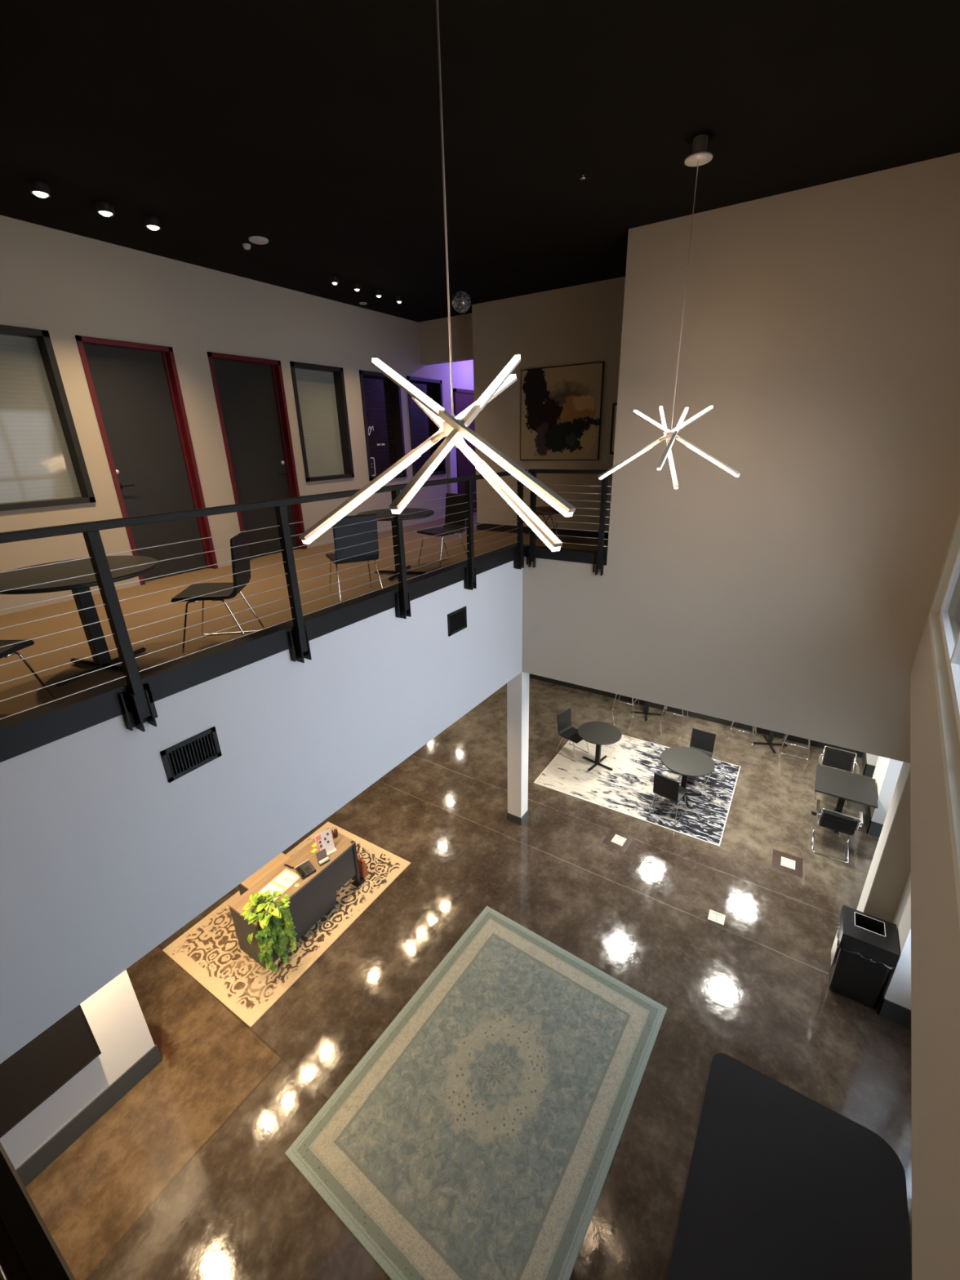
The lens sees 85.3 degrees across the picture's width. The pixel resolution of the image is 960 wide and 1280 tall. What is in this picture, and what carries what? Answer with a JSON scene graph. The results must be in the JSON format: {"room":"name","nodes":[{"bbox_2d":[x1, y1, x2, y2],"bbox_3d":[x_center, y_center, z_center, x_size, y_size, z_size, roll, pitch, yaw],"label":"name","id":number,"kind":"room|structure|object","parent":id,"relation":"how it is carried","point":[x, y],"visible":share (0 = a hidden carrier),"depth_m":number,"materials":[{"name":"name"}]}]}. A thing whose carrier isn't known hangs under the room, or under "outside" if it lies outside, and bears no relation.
{"room":"office lobby","nodes":[
{"label":"office lobby","id":0,"kind":"room"},
{"bbox_2d":[0,1142,75,1279],"bbox_3d":[-1.181,1.216,1.247,3.935,0.320,0.038,12,25,31],"label":"trim","id":1,"kind":"structure","parent":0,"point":[41,1256],"depth_m":1.01,"materials":[{"name":"black metal"}]},
{"bbox_2d":[0,969,155,1169],"bbox_3d":[-5.381,3.631,3.970,1.970,2.850,4.080,12,25,31],"label":"wall","id":2,"kind":"structure","parent":0,"point":[113,1014],"depth_m":4.97,"materials":[{"name":"white paint"}]},
{"bbox_2d":[0,1004,101,1137],"bbox_3d":[-4.111,3.665,4.024,0.120,1.050,1.820,12,25,31],"label":"wall screen","id":3,"kind":"object","parent":2,"relation":"attached to","point":[35,1072],"visible":0.56,"depth_m":4.49,"materials":[{"name":"black plastic"}]},
{"bbox_2d":[15,1044,162,1186],"bbox_3d":[-4.514,5.017,3.933,0.015,0.250,4.095,12,25,31],"label":"baseboard","id":4,"kind":"structure","parent":2,"relation":"attached to","point":[59,1143],"depth_m":4.99,"materials":[{"name":"rubber"}]},
{"bbox_2d":[0,214,474,615],"bbox_3d":[-3.359,-2.758,6.745,0.200,3.490,16.600,12,25,31],"label":"wall","id":5,"kind":"structure","parent":0,"point":[66,285],"depth_m":6.12,"materials":[{"name":"beige paint"}]},
{"bbox_2d":[0,324,96,511],"bbox_3d":[-4.554,-2.092,4.964,0.185,1.620,1.110,12,25,31],"label":"window","id":6,"kind":"structure","parent":5,"relation":"in","point":[42,464],"depth_m":5.20,"materials":[{"name":"beige glass"}]},
{"bbox_2d":[75,335,217,585],"bbox_3d":[-3.856,-2.028,6.133,0.190,2.590,0.970,12,25,31],"label":"door","id":7,"kind":"structure","parent":5,"relation":"in","point":[135,388],"depth_m":6.09,"materials":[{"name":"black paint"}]},
{"bbox_2d":[207,351,306,558],"bbox_3d":[-3.075,-2.479,7.256,0.190,2.590,1.050,12,25,31],"label":"door","id":8,"kind":"structure","parent":5,"relation":"in","point":[250,395],"depth_m":7.22,"materials":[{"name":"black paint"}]},
{"bbox_2d":[289,361,354,481],"bbox_3d":[-2.442,-3.312,8.001,0.185,1.620,0.980,12,25,31],"label":"window","id":9,"kind":"structure","parent":5,"relation":"in","point":[319,390],"depth_m":8.09,"materials":[{"name":"beige glass"}]},
{"bbox_2d":[359,369,406,480],"bbox_3d":[-1.720,-3.691,9.052,0.185,1.700,0.960,12,25,31],"label":"window","id":10,"kind":"structure","parent":5,"relation":"in","point":[381,400],"depth_m":9.15,"materials":[{"name":"purple glass"}]},
{"bbox_2d":[368,426,373,435],"bbox_3d":[-1.873,-3.587,8.930,0.012,0.152,0.139,12,25,31],"label":"neon squiggle","id":11,"kind":"object","parent":10,"relation":"attached to","point":[369,426],"visible":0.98,"depth_m":8.92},
{"bbox_2d":[370,457,375,475],"bbox_3d":[-1.885,-3.012,9.067,0.022,0.310,0.140,12,25,31],"label":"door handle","id":12,"kind":"object","parent":10,"relation":"attached to","point":[372,460],"visible":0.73,"depth_m":9.08,"materials":[{"name":"black plastic"}]},
{"bbox_2d":[406,376,445,476],"bbox_3d":[-1.069,-4.057,9.991,0.185,1.720,1.020,12,25,31],"label":"window","id":13,"kind":"structure","parent":5,"relation":"in","point":[422,427],"depth_m":10.05,"materials":[{"name":"glass"}]},
{"bbox_2d":[447,414,457,493],"bbox_3d":[-0.570,-3.577,10.773,0.060,2.000,0.220,12,25,31],"label":"trim","id":14,"kind":"structure","parent":5,"relation":"attached to","point":[451,455],"depth_m":10.74,"materials":[{"name":"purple paint"}]},
{"bbox_2d":[453,388,476,511],"bbox_3d":[-0.222,-4.004,11.194,0.059,2.480,1.000,12,25,31],"label":"door","id":15,"kind":"structure","parent":5,"relation":"in","point":[463,399],"depth_m":10.97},
{"bbox_2d":[0,560,522,1063],"bbox_3d":[-2.230,1.251,3.522,0.120,1.770,10.290,12,25,31],"label":"wall","id":16,"kind":"structure","parent":0,"point":[104,859],"depth_m":3.78,"materials":[{"name":"grey paint"}]},
{"bbox_2d":[160,726,222,782],"bbox_3d":[-1.997,0.790,3.618,0.012,0.240,0.380,12,25,31],"label":"air vent","id":17,"kind":"object","parent":16,"relation":"in","point":[183,757],"visible":1,"depth_m":3.61,"materials":[{"name":"black metal"}]},
{"bbox_2d":[447,605,466,636],"bbox_3d":[-0.264,-0.222,6.104,0.012,0.265,0.370,12,25,31],"label":"air vent","id":18,"kind":"object","parent":16,"relation":"in","point":[456,620],"visible":1,"depth_m":6.09,"materials":[{"name":"black metal"}]},
{"bbox_2d":[0,511,608,1279],"bbox_3d":[-0.096,-0.367,5.435,7.870,0.180,16.600,12,25,31],"label":"floor","id":19,"kind":"structure","parent":0,"point":[40,628],"depth_m":5.14,"materials":[{"name":"brown wood"}]},
{"bbox_2d":[0,1265,7,1279],"bbox_3d":[-1.200,0.659,0.991,3.800,1.145,0.060,12,25,31],"label":"cable railing","id":20,"kind":"object","parent":19,"relation":"on","point":[2,1277],"visible":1,"depth_m":0.85,"materials":[{"name":"metal"}]},
{"bbox_2d":[0,640,56,701],"bbox_3d":[-2.909,0.104,2.906,0.465,0.881,0.529,0,21,3],"label":"chair","id":21,"kind":"object","parent":19,"relation":"on","point":[6,651],"visible":0.65,"depth_m":3.07,"materials":[{"name":"black leather"}]},
{"bbox_2d":[0,555,159,686],"bbox_3d":[-2.776,-0.138,3.710,1.000,0.728,1.000,12,25,31],"label":"round table","id":22,"kind":"object","parent":19,"relation":"on","point":[34,575],"visible":0.83,"depth_m":3.62,"materials":[{"name":"black metal"}]},
{"bbox_2d":[171,529,265,655],"bbox_3d":[-2.094,-0.388,4.134,0.528,0.881,0.465,-5,21,-8],"label":"chair","id":23,"kind":"object","parent":19,"relation":"on","point":[240,552],"visible":0.82,"depth_m":4.03,"materials":[{"name":"black plastic"}]},
{"bbox_2d":[0,542,607,762],"bbox_3d":[-1.718,0.453,2.917,1.320,0.170,10.400,12,25,31],"label":"balcony floor edge","id":24,"kind":"object","parent":19,"relation":"on","point":[25,731],"visible":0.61,"depth_m":3.63,"materials":[{"name":"black metal"}]},
{"bbox_2d":[0,469,527,731],"bbox_3d":[-2.160,-0.019,2.996,0.090,1.275,10.140,12,25,31],"label":"cable railing","id":25,"kind":"object","parent":24,"relation":"on","point":[143,711],"visible":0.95,"depth_m":3.45,"materials":[{"name":"black metal"}]},
{"bbox_2d":[526,469,612,575],"bbox_3d":[1.108,-1.512,6.670,1.140,1.275,0.090,12,25,31],"label":"cable railing","id":26,"kind":"object","parent":24,"relation":"on","point":[531,551],"visible":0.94,"depth_m":6.52,"materials":[{"name":"black metal"}]},
{"bbox_2d":[325,513,382,604],"bbox_3d":[-1.278,-0.830,5.233,0.465,0.881,0.528,-12,23,-25],"label":"chair","id":27,"kind":"object","parent":19,"relation":"on","point":[338,532],"visible":0.79,"depth_m":4.96,"materials":[{"name":"black plastic"}]},
{"bbox_2d":[356,507,434,580],"bbox_3d":[-0.980,-1.149,6.223,0.900,0.728,0.900,12,25,31],"label":"round table","id":28,"kind":"object","parent":19,"relation":"on","point":[386,513],"visible":0.62,"depth_m":6.14,"materials":[{"name":"black metal"}]},
{"bbox_2d":[416,493,467,568],"bbox_3d":[-0.471,-1.387,6.629,0.528,0.881,0.465,-19,27,-38],"label":"chair","id":29,"kind":"object","parent":19,"relation":"on","point":[452,500],"visible":0.79,"depth_m":6.64,"materials":[{"name":"black plastic"}]},
{"bbox_2d":[535,506,560,544],"bbox_3d":[1.013,-1.788,8.095,0.520,0.518,0.520,12,25,31],"label":"chair","id":30,"kind":"object","parent":19,"relation":"on","point":[546,510],"visible":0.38,"depth_m":7.89,"materials":[{"name":"metal"}]},
{"bbox_2d":[418,312,473,365],"bbox_3d":[-0.434,-5.235,9.070,1.450,0.670,0.150,12,25,31],"label":"wall header","id":31,"kind":"structure","parent":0,"point":[433,334],"depth_m":9.09,"materials":[{"name":"beige paint"}]},
{"bbox_2d":[25,677,911,1279],"bbox_3d":[-0.638,3.670,7.818,14.200,0.200,17.200,12,25,31],"label":"floor","id":32,"kind":"structure","parent":0,"point":[189,1175],"depth_m":6.08,"materials":[{"name":"concrete"}]},
{"bbox_2d":[162,822,410,1026],"bbox_3d":[-2.604,3.751,7.435,1.840,0.012,2.840,12,25,30],"label":"area rug","id":33,"kind":"object","parent":32,"relation":"on","point":[210,951],"visible":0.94,"depth_m":6.79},
{"bbox_2d":[237,852,289,895],"bbox_3d":[-2.977,3.469,7.351,0.460,0.590,0.660,12,25,31],"label":"file cabinet","id":34,"kind":"object","parent":33,"relation":"on","point":[260,874],"visible":0.27,"depth_m":7.19,"materials":[{"name":"brown wood"}]},
{"bbox_2d":[239,889,297,971],"bbox_3d":[-2.570,3.594,6.361,0.565,1.013,0.546,0,21,3],"label":"pothos plant","id":35,"kind":"object","parent":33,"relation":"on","point":[274,933],"visible":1,"depth_m":6.30,"materials":[{"name":"green plant"}]},
{"bbox_2d":[228,827,365,968],"bbox_3d":[-2.425,3.447,7.137,0.600,0.760,1.680,12,25,31],"label":"reception desk","id":36,"kind":"object","parent":33,"relation":"on","point":[314,897],"visible":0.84,"depth_m":7.00,"materials":[{"name":"brown wood"}]},
{"bbox_2d":[242,902,251,910],"bbox_3d":[-2.888,3.311,6.469,0.077,0.008,0.110,3,22,12],"label":"sticky note","id":37,"kind":"object","parent":36,"relation":"on","point":[247,904],"visible":0.57,"depth_m":6.46,"materials":[{"name":"yellow paper"}]},
{"bbox_2d":[257,868,300,902],"bbox_3d":[-2.610,3.189,6.764,0.300,0.006,0.500,10,24,27],"label":"document tray","id":38,"kind":"object","parent":36,"relation":"on","point":[273,882],"visible":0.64,"depth_m":6.79,"materials":[{"name":"beige plastic"}]},
{"bbox_2d":[258,882,284,898],"bbox_3d":[-2.675,3.221,6.669,0.250,0.002,0.200,10,24,27],"label":"printed sheet","id":39,"kind":"object","parent":38,"relation":"on","point":[272,887],"visible":0.48,"depth_m":6.70,"materials":[{"name":"paper"}]},
{"bbox_2d":[274,871,298,888],"bbox_3d":[-2.545,3.146,6.856,0.250,0.002,0.200,9,23,25],"label":"printed sheet","id":40,"kind":"object","parent":38,"relation":"on","point":[286,878],"visible":1,"depth_m":6.86,"materials":[{"name":"paper"}]},
{"bbox_2d":[293,878,307,887],"bbox_3d":[-2.340,3.164,6.808,0.070,0.008,0.196,12,25,31],"label":"round badge","id":41,"kind":"object","parent":36,"relation":"on","point":[296,885],"visible":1,"depth_m":6.76,"materials":[{"name":"beige plastic"}]},
{"bbox_2d":[293,859,315,879],"bbox_3d":[-2.333,3.067,6.954,0.190,0.085,0.210,19,29,42],"label":"desk phone","id":42,"kind":"object","parent":36,"relation":"on","point":[306,868],"visible":1,"depth_m":6.94,"materials":[{"name":"black plastic"}]},
{"bbox_2d":[315,848,329,866],"bbox_3d":[-2.148,2.965,7.110,0.140,0.155,0.098,-19,27,-38],"label":"brochure holder","id":43,"kind":"object","parent":36,"relation":"on","point":[322,856],"visible":1,"depth_m":7.11,"materials":[{"name":"black plastic"}]},
{"bbox_2d":[314,828,337,855],"bbox_3d":[-2.150,2.831,7.253,0.240,0.301,0.137,-17,26,-36],"label":"stand","id":44,"kind":"object","parent":36,"relation":"on","point":[324,839],"visible":0.9,"depth_m":7.28,"materials":[{"name":"paper"}]},
{"bbox_2d":[315,835,322,851],"bbox_3d":[-2.224,2.821,7.228,0.070,0.224,0.058,-17,26,-36],"label":"print","id":45,"kind":"object","parent":44,"relation":"attached to","point":[318,838],"depth_m":7.22},
{"bbox_2d":[319,832,328,847],"bbox_3d":[-2.171,2.792,7.268,0.153,0.151,0.040,-17,26,-36],"label":"print","id":46,"kind":"object","parent":44,"relation":"attached to","point":[323,837],"depth_m":7.27},
{"bbox_2d":[331,826,337,838],"bbox_3d":[-2.109,2.787,7.563,0.080,0.161,0.080,12,25,31],"label":"pen cup","id":47,"kind":"object","parent":36,"relation":"on","point":[335,833],"visible":1,"depth_m":7.55,"materials":[{"name":"black plastic"}]},
{"bbox_2d":[356,851,368,878],"bbox_3d":[-1.815,3.354,7.830,0.238,0.405,0.116,12,25,31],"label":"leather bag","id":48,"kind":"object","parent":33,"relation":"on","point":[363,871],"visible":0.66,"depth_m":7.78,"materials":[{"name":"orange leather"}]},
{"bbox_2d":[284,906,666,1279],"bbox_3d":[0.167,4.473,5.380,2.500,0.012,3.300,13,25,33],"label":"area rug","id":49,"kind":"object","parent":32,"relation":"on","point":[477,1137],"visible":1,"depth_m":5.04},
{"bbox_2d":[602,828,634,852],"bbox_3d":[2.244,3.244,8.452,0.380,0.008,0.400,14,26,34],"label":"floor outlet","id":50,"kind":"object","parent":32,"relation":"on","point":[616,839],"visible":1,"depth_m":8.44,"materials":[{"name":"metal"}]},
{"bbox_2d":[612,693,639,714],"bbox_3d":[3.499,1.183,12.368,0.524,0.993,0.473,12,25,31],"label":"bar stool","id":51,"kind":"object","parent":32,"relation":"on","point":[633,702],"visible":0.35,"depth_m":12.38,"materials":[{"name":"silver metal"}]},
{"bbox_2d":[533,734,740,846],"bbox_3d":[3.069,2.599,10.068,3.280,0.012,2.500,11,24,30],"label":"area rug","id":52,"kind":"object","parent":32,"relation":"on","point":[627,788],"visible":0.8,"depth_m":9.76,"materials":[{"name":"fabric"}]},
{"bbox_2d":[555,707,589,761],"bbox_3d":[1.900,1.927,10.645,0.465,0.881,0.528,-20,28,-39],"label":"chair","id":53,"kind":"object","parent":52,"relation":"on","point":[565,728],"visible":0.88,"depth_m":10.66,"materials":[{"name":"black plastic"}]},
{"bbox_2d":[577,721,622,771],"bbox_3d":[2.334,2.133,10.263,0.840,0.728,0.840,12,25,31],"label":"round table","id":54,"kind":"object","parent":52,"relation":"on","point":[599,734],"visible":1,"depth_m":10.17,"materials":[{"name":"grey laminate"}]},
{"bbox_2d":[648,772,688,826],"bbox_3d":[3.229,2.584,8.851,0.465,0.881,0.529,16,27,38],"label":"chair","id":55,"kind":"object","parent":52,"relation":"on","point":[669,788],"visible":1,"depth_m":8.63,"materials":[{"name":"black plastic"}]},
{"bbox_2d":[660,746,715,806],"bbox_3d":[3.663,2.464,9.318,0.900,0.728,0.900,12,25,31],"label":"round table","id":56,"kind":"object","parent":52,"relation":"on","point":[686,762],"visible":0.87,"depth_m":9.18,"materials":[{"name":"grey laminate"}]},
{"bbox_2d":[678,727,715,786],"bbox_3d":[4.101,2.197,9.802,0.465,0.881,0.528,13,26,34],"label":"chair","id":57,"kind":"object","parent":52,"relation":"on","point":[704,741],"visible":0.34,"depth_m":9.87,"materials":[{"name":"black plastic"}]},
{"bbox_2d":[631,701,661,720],"bbox_3d":[3.891,1.252,12.059,0.800,1.038,0.800,12,25,31],"label":"round table","id":58,"kind":"object","parent":32,"relation":"on","point":[646,703],"visible":0.3,"depth_m":12.16,"materials":[{"name":"black metal"}]},
{"bbox_2d":[659,705,688,726],"bbox_3d":[4.456,1.371,11.816,0.524,0.993,0.473,12,25,31],"label":"chair","id":59,"kind":"object","parent":32,"relation":"on","point":[664,707],"visible":0.32,"depth_m":11.86,"materials":[{"name":"silver metal"}]},
{"bbox_2d":[707,909,725,925],"bbox_3d":[3.207,3.756,7.057,0.200,0.008,0.180,11,24,29],"label":"floor outlet","id":60,"kind":"object","parent":32,"relation":"on","point":[716,917],"visible":1,"depth_m":7.05,"materials":[{"name":"beige plastic"}]},
{"bbox_2d":[726,721,756,745],"bbox_3d":[5.632,1.632,11.064,0.524,0.993,0.473,12,25,31],"label":"chair","id":61,"kind":"object","parent":32,"relation":"on","point":[754,728],"visible":0.42,"depth_m":11.08,"materials":[{"name":"silver metal"}]},
{"bbox_2d":[751,730,786,753],"bbox_3d":[6.058,1.708,10.735,0.800,1.038,0.800,12,25,31],"label":"round table","id":62,"kind":"object","parent":32,"relation":"on","point":[770,739],"visible":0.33,"depth_m":10.86,"materials":[{"name":"black metal"}]},
{"bbox_2d":[771,848,802,877],"bbox_3d":[4.668,3.391,7.914,0.395,0.008,0.421,11,24,29],"label":"floor outlet","id":63,"kind":"object","parent":32,"relation":"on","point":[793,864],"visible":1,"depth_m":7.91,"materials":[{"name":"metal"}]},
{"bbox_2d":[666,1053,911,1279],"bbox_3d":[2.358,4.962,3.970,1.600,0.011,3.040,12,25,31],"label":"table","id":64,"kind":"object","parent":32,"relation":"on","point":[781,1184],"visible":1,"depth_m":4.47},
{"bbox_2d":[779,733,810,759],"bbox_3d":[6.450,1.821,10.520,0.524,0.993,0.473,12,25,31],"label":"chair","id":65,"kind":"object","parent":32,"relation":"on","point":[785,735],"visible":0.32,"depth_m":10.53,"materials":[{"name":"metal"}]},
{"bbox_2d":[813,746,859,807],"bbox_3d":[6.294,2.414,9.221,0.594,0.822,0.590,12,25,31],"label":"chair","id":66,"kind":"object","parent":32,"relation":"on","point":[834,756],"visible":0.56,"depth_m":9.29,"materials":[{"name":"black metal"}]},
{"bbox_2d":[811,799,862,863],"bbox_3d":[5.513,2.874,8.072,0.594,0.822,0.590,12,25,31],"label":"chair","id":67,"kind":"object","parent":32,"relation":"on","point":[834,820],"visible":1,"depth_m":7.87,"materials":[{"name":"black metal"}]},
{"bbox_2d":[810,764,878,833],"bbox_3d":[5.966,2.691,8.615,0.820,0.728,0.820,12,25,31],"label":"square table","id":68,"kind":"object","parent":32,"relation":"on","point":[843,785],"visible":0.82,"depth_m":8.47,"materials":[{"name":"grey laminate"}]},
{"bbox_2d":[828,905,899,1007],"bbox_3d":[4.338,3.641,5.946,0.535,0.940,0.462,12,25,31],"label":"waste bin","id":69,"kind":"object","parent":32,"relation":"on","point":[864,949],"visible":1,"depth_m":5.80,"materials":[{"name":"black plastic"}]},
{"bbox_2d":[0,0,959,322],"bbox_3d":[-0.828,-4.066,4.843,14.200,0.200,17.200,12,25,31],"label":"ceiling","id":70,"kind":"structure","parent":0,"point":[311,128],"depth_m":3.46,"materials":[{"name":"black paint"}]},
{"bbox_2d":[26,179,51,198],"bbox_3d":[-3.502,-3.577,4.143,0.134,0.088,0.134,12,25,31],"label":"ceiling spotlight","id":71,"kind":"object","parent":70,"relation":"attached to","point":[39,188],"visible":1,"depth_m":4.10,"materials":[{"name":"black metal"}]},
{"bbox_2d":[93,200,115,216],"bbox_3d":[-3.248,-3.724,4.509,0.134,0.088,0.134,12,25,31],"label":"ceiling spotlight","id":72,"kind":"object","parent":70,"relation":"attached to","point":[104,208],"visible":1,"depth_m":4.47,"materials":[{"name":"black metal"}]},
{"bbox_2d":[142,215,161,230],"bbox_3d":[-3.031,-3.849,4.821,0.134,0.088,0.134,12,25,31],"label":"ceiling spotlight","id":73,"kind":"object","parent":70,"relation":"attached to","point":[153,223],"visible":1,"depth_m":4.78,"materials":[{"name":"black metal"}]},
{"bbox_2d":[242,243,250,249],"bbox_3d":[-2.459,-4.148,5.496,0.080,0.040,0.080,12,25,31],"label":"smoke detector","id":74,"kind":"object","parent":70,"relation":"attached to","point":[246,246],"visible":1,"depth_m":5.47,"materials":[{"name":"white plastic"}]},
{"bbox_2d":[248,235,268,244],"bbox_3d":[-2.277,-4.111,5.359,0.190,0.020,0.190,12,25,31],"label":"ceiling speaker","id":75,"kind":"object","parent":70,"relation":"attached to","point":[260,240],"visible":1,"depth_m":5.33,"materials":[{"name":"white plastic"}]},
{"bbox_2d":[330,275,338,284],"bbox_3d":[-1.853,-4.575,6.635,0.094,0.088,0.094,12,25,31],"label":"ceiling spotlight","id":76,"kind":"object","parent":70,"relation":"attached to","point":[334,279],"visible":1,"depth_m":6.60,"materials":[{"name":"black metal"}]},
{"bbox_2d":[352,282,360,291],"bbox_3d":[-1.641,-4.697,6.939,0.094,0.088,0.094,12,25,31],"label":"ceiling spotlight","id":77,"kind":"object","parent":70,"relation":"attached to","point":[357,287],"visible":1,"depth_m":6.90,"materials":[{"name":"black metal"}]},
{"bbox_2d":[374,288,382,297],"bbox_3d":[-1.413,-4.829,7.266,0.094,0.088,0.094,12,25,31],"label":"ceiling spotlight","id":78,"kind":"object","parent":70,"relation":"attached to","point":[378,292],"visible":1,"depth_m":7.23,"materials":[{"name":"black metal"}]},
{"bbox_2d":[395,295,402,303],"bbox_3d":[-1.180,-4.963,7.601,0.094,0.088,0.094,12,25,31],"label":"ceiling spotlight","id":79,"kind":"object","parent":70,"relation":"attached to","point":[398,298],"visible":1,"depth_m":7.57,"materials":[{"name":"black metal"}]},
{"bbox_2d":[298,0,575,551],"bbox_3d":[-0.199,-1.545,1.705,0.851,2.281,1.370,-2,21,-3],"label":"chandelier","id":80,"kind":"object","parent":70,"relation":"hanging from","point":[451,427],"visible":1,"depth_m":1.79,"materials":[{"name":"metal"}]},
{"bbox_2d":[451,281,471,313],"bbox_3d":[-0.252,-4.616,7.018,0.260,0.360,0.257,12,25,31],"label":"disco ball","id":81,"kind":"object","parent":70,"relation":"hanging from","point":[461,300],"visible":1,"depth_m":6.95,"materials":[{"name":"metal"}]},
{"bbox_2d":[580,169,586,180],"bbox_3d":[0.820,-3.699,4.139,0.044,0.055,0.044,12,25,31],"label":"sprinkler head","id":82,"kind":"object","parent":70,"relation":"attached to","point":[582,178],"visible":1,"depth_m":4.14},
{"bbox_2d":[598,134,740,488],"bbox_3d":[1.667,-2.456,4.071,1.083,2.364,1.314,12,25,31],"label":"chandelier","id":83,"kind":"object","parent":70,"relation":"hanging from","point":[700,156],"visible":1,"depth_m":4.22,"materials":[{"name":"metal"}]},
{"bbox_2d":[506,671,528,817],"bbox_3d":[0.619,1.745,8.492,0.260,2.850,0.240,12,25,31],"label":"column","id":84,"kind":"structure","parent":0,"point":[517,688],"depth_m":8.35,"materials":[{"name":"white paint"}]},
{"bbox_2d":[506,809,528,825],"bbox_3d":[0.650,3.010,8.978,0.284,0.140,0.264,12,25,31],"label":"baseboard","id":85,"kind":"structure","parent":84,"relation":"attached to","point":[510,817],"depth_m":8.88,"materials":[{"name":"rubber"}]},
{"bbox_2d":[471,276,625,532],"bbox_3d":[3.248,-3.488,8.224,6.220,3.490,2.670,12,25,31],"label":"wall","id":86,"kind":"structure","parent":0,"point":[579,324],"depth_m":7.97,"materials":[{"name":"beige paint"}]},
{"bbox_2d":[476,523,608,540],"bbox_3d":[1.213,-1.778,8.601,3.020,0.120,0.020,12,25,31],"label":"baseboard","id":87,"kind":"structure","parent":86,"relation":"attached to","point":[561,532],"depth_m":8.57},
{"bbox_2d":[520,361,604,460],"bbox_3d":[1.207,-3.431,7.925,1.330,1.320,0.035,12,25,31],"label":"abstract painting","id":88,"kind":"object","parent":86,"relation":"attached to","point":[561,406],"visible":1,"depth_m":7.88,"materials":[{"name":"fabric"}]},
{"bbox_2d":[609,403,617,454],"bbox_3d":[2.189,-3.013,7.416,0.660,0.690,0.025,12,25,31],"label":"framed print","id":89,"kind":"object","parent":86,"relation":"attached to","point":[614,405],"visible":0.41,"depth_m":7.56,"materials":[{"name":"paper"}]},
{"bbox_2d":[521,152,959,922],"bbox_3d":[3.086,-0.193,6.074,5.920,8.090,0.360,12,25,31],"label":"wall","id":90,"kind":"structure","parent":0,"point":[793,593],"depth_m":5.28,"materials":[{"name":"beige paint"}]},
{"bbox_2d":[856,761,910,912],"bbox_3d":[4.646,2.567,6.098,0.008,2.850,0.360,12,25,31],"label":"trim","id":91,"kind":"structure","parent":90,"relation":"attached to","point":[905,769],"depth_m":5.95,"materials":[{"name":"white paint"}]},
{"bbox_2d":[876,986,911,1029],"bbox_3d":[4.810,4.028,5.912,0.465,0.250,0.605,12,25,31],"label":"baseboard","id":92,"kind":"structure","parent":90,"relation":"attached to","point":[889,1010],"depth_m":5.74,"materials":[{"name":"wood"}]},
{"bbox_2d":[866,753,903,824],"bbox_3d":[7.225,1.478,8.766,0.660,2.850,2.520,12,25,31],"label":"wall","id":93,"kind":"structure","parent":0,"point":[886,771],"depth_m":8.20,"materials":[{"name":"white paint"}]},
{"bbox_2d":[862,752,875,777],"bbox_3d":[7.650,2.389,9.994,0.465,0.250,0.675,12,25,31],"label":"baseboard","id":94,"kind":"structure","parent":93,"relation":"attached to","point":[868,770],"depth_m":9.84,"materials":[{"name":"rubber"}]},
{"bbox_2d":[864,804,883,837],"bbox_3d":[6.725,2.923,8.665,0.465,0.250,0.945,12,25,31],"label":"baseboard","id":95,"kind":"structure","parent":93,"relation":"attached to","point":[873,828],"depth_m":8.40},
{"bbox_2d":[883,871,911,1009],"bbox_3d":[4.887,2.828,5.405,0.660,2.850,0.618,12,25,31],"label":"wall pier","id":96,"kind":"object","parent":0,"point":[897,984],"visible":0.2,"depth_m":5.62,"materials":[{"name":"white paint"}]},
{"bbox_2d":[910,509,959,1279],"bbox_3d":[1.227,-0.088,0.582,0.250,4.260,10.300,14,26,35],"label":"wall","id":97,"kind":"structure","parent":0,"point":[935,921],"depth_m":1.91,"materials":[{"name":"beige paint"}]},
{"bbox_2d":[928,516,959,927],"bbox_3d":[2.710,-0.834,2.540,0.110,2.760,4.330,14,26,35],"label":"window","id":98,"kind":"structure","parent":97,"relation":"in","point":[944,617],"depth_m":3.36,"materials":[{"name":"paint"}]},
{"bbox_3d":[3.318,0.075,12.665,13.400,2.850,0.200,12,25,31],"label":"wall","id":99,"kind":"structure","parent":0,"visible":0},
{"bbox_2d":[528,673,862,757],"bbox_3d":[2.744,1.259,13.399,11.700,0.140,0.020,12,25,31],"label":"baseboard","id":100,"kind":"structure","parent":99,"relation":"attached to","point":[765,731],"depth_m":11.97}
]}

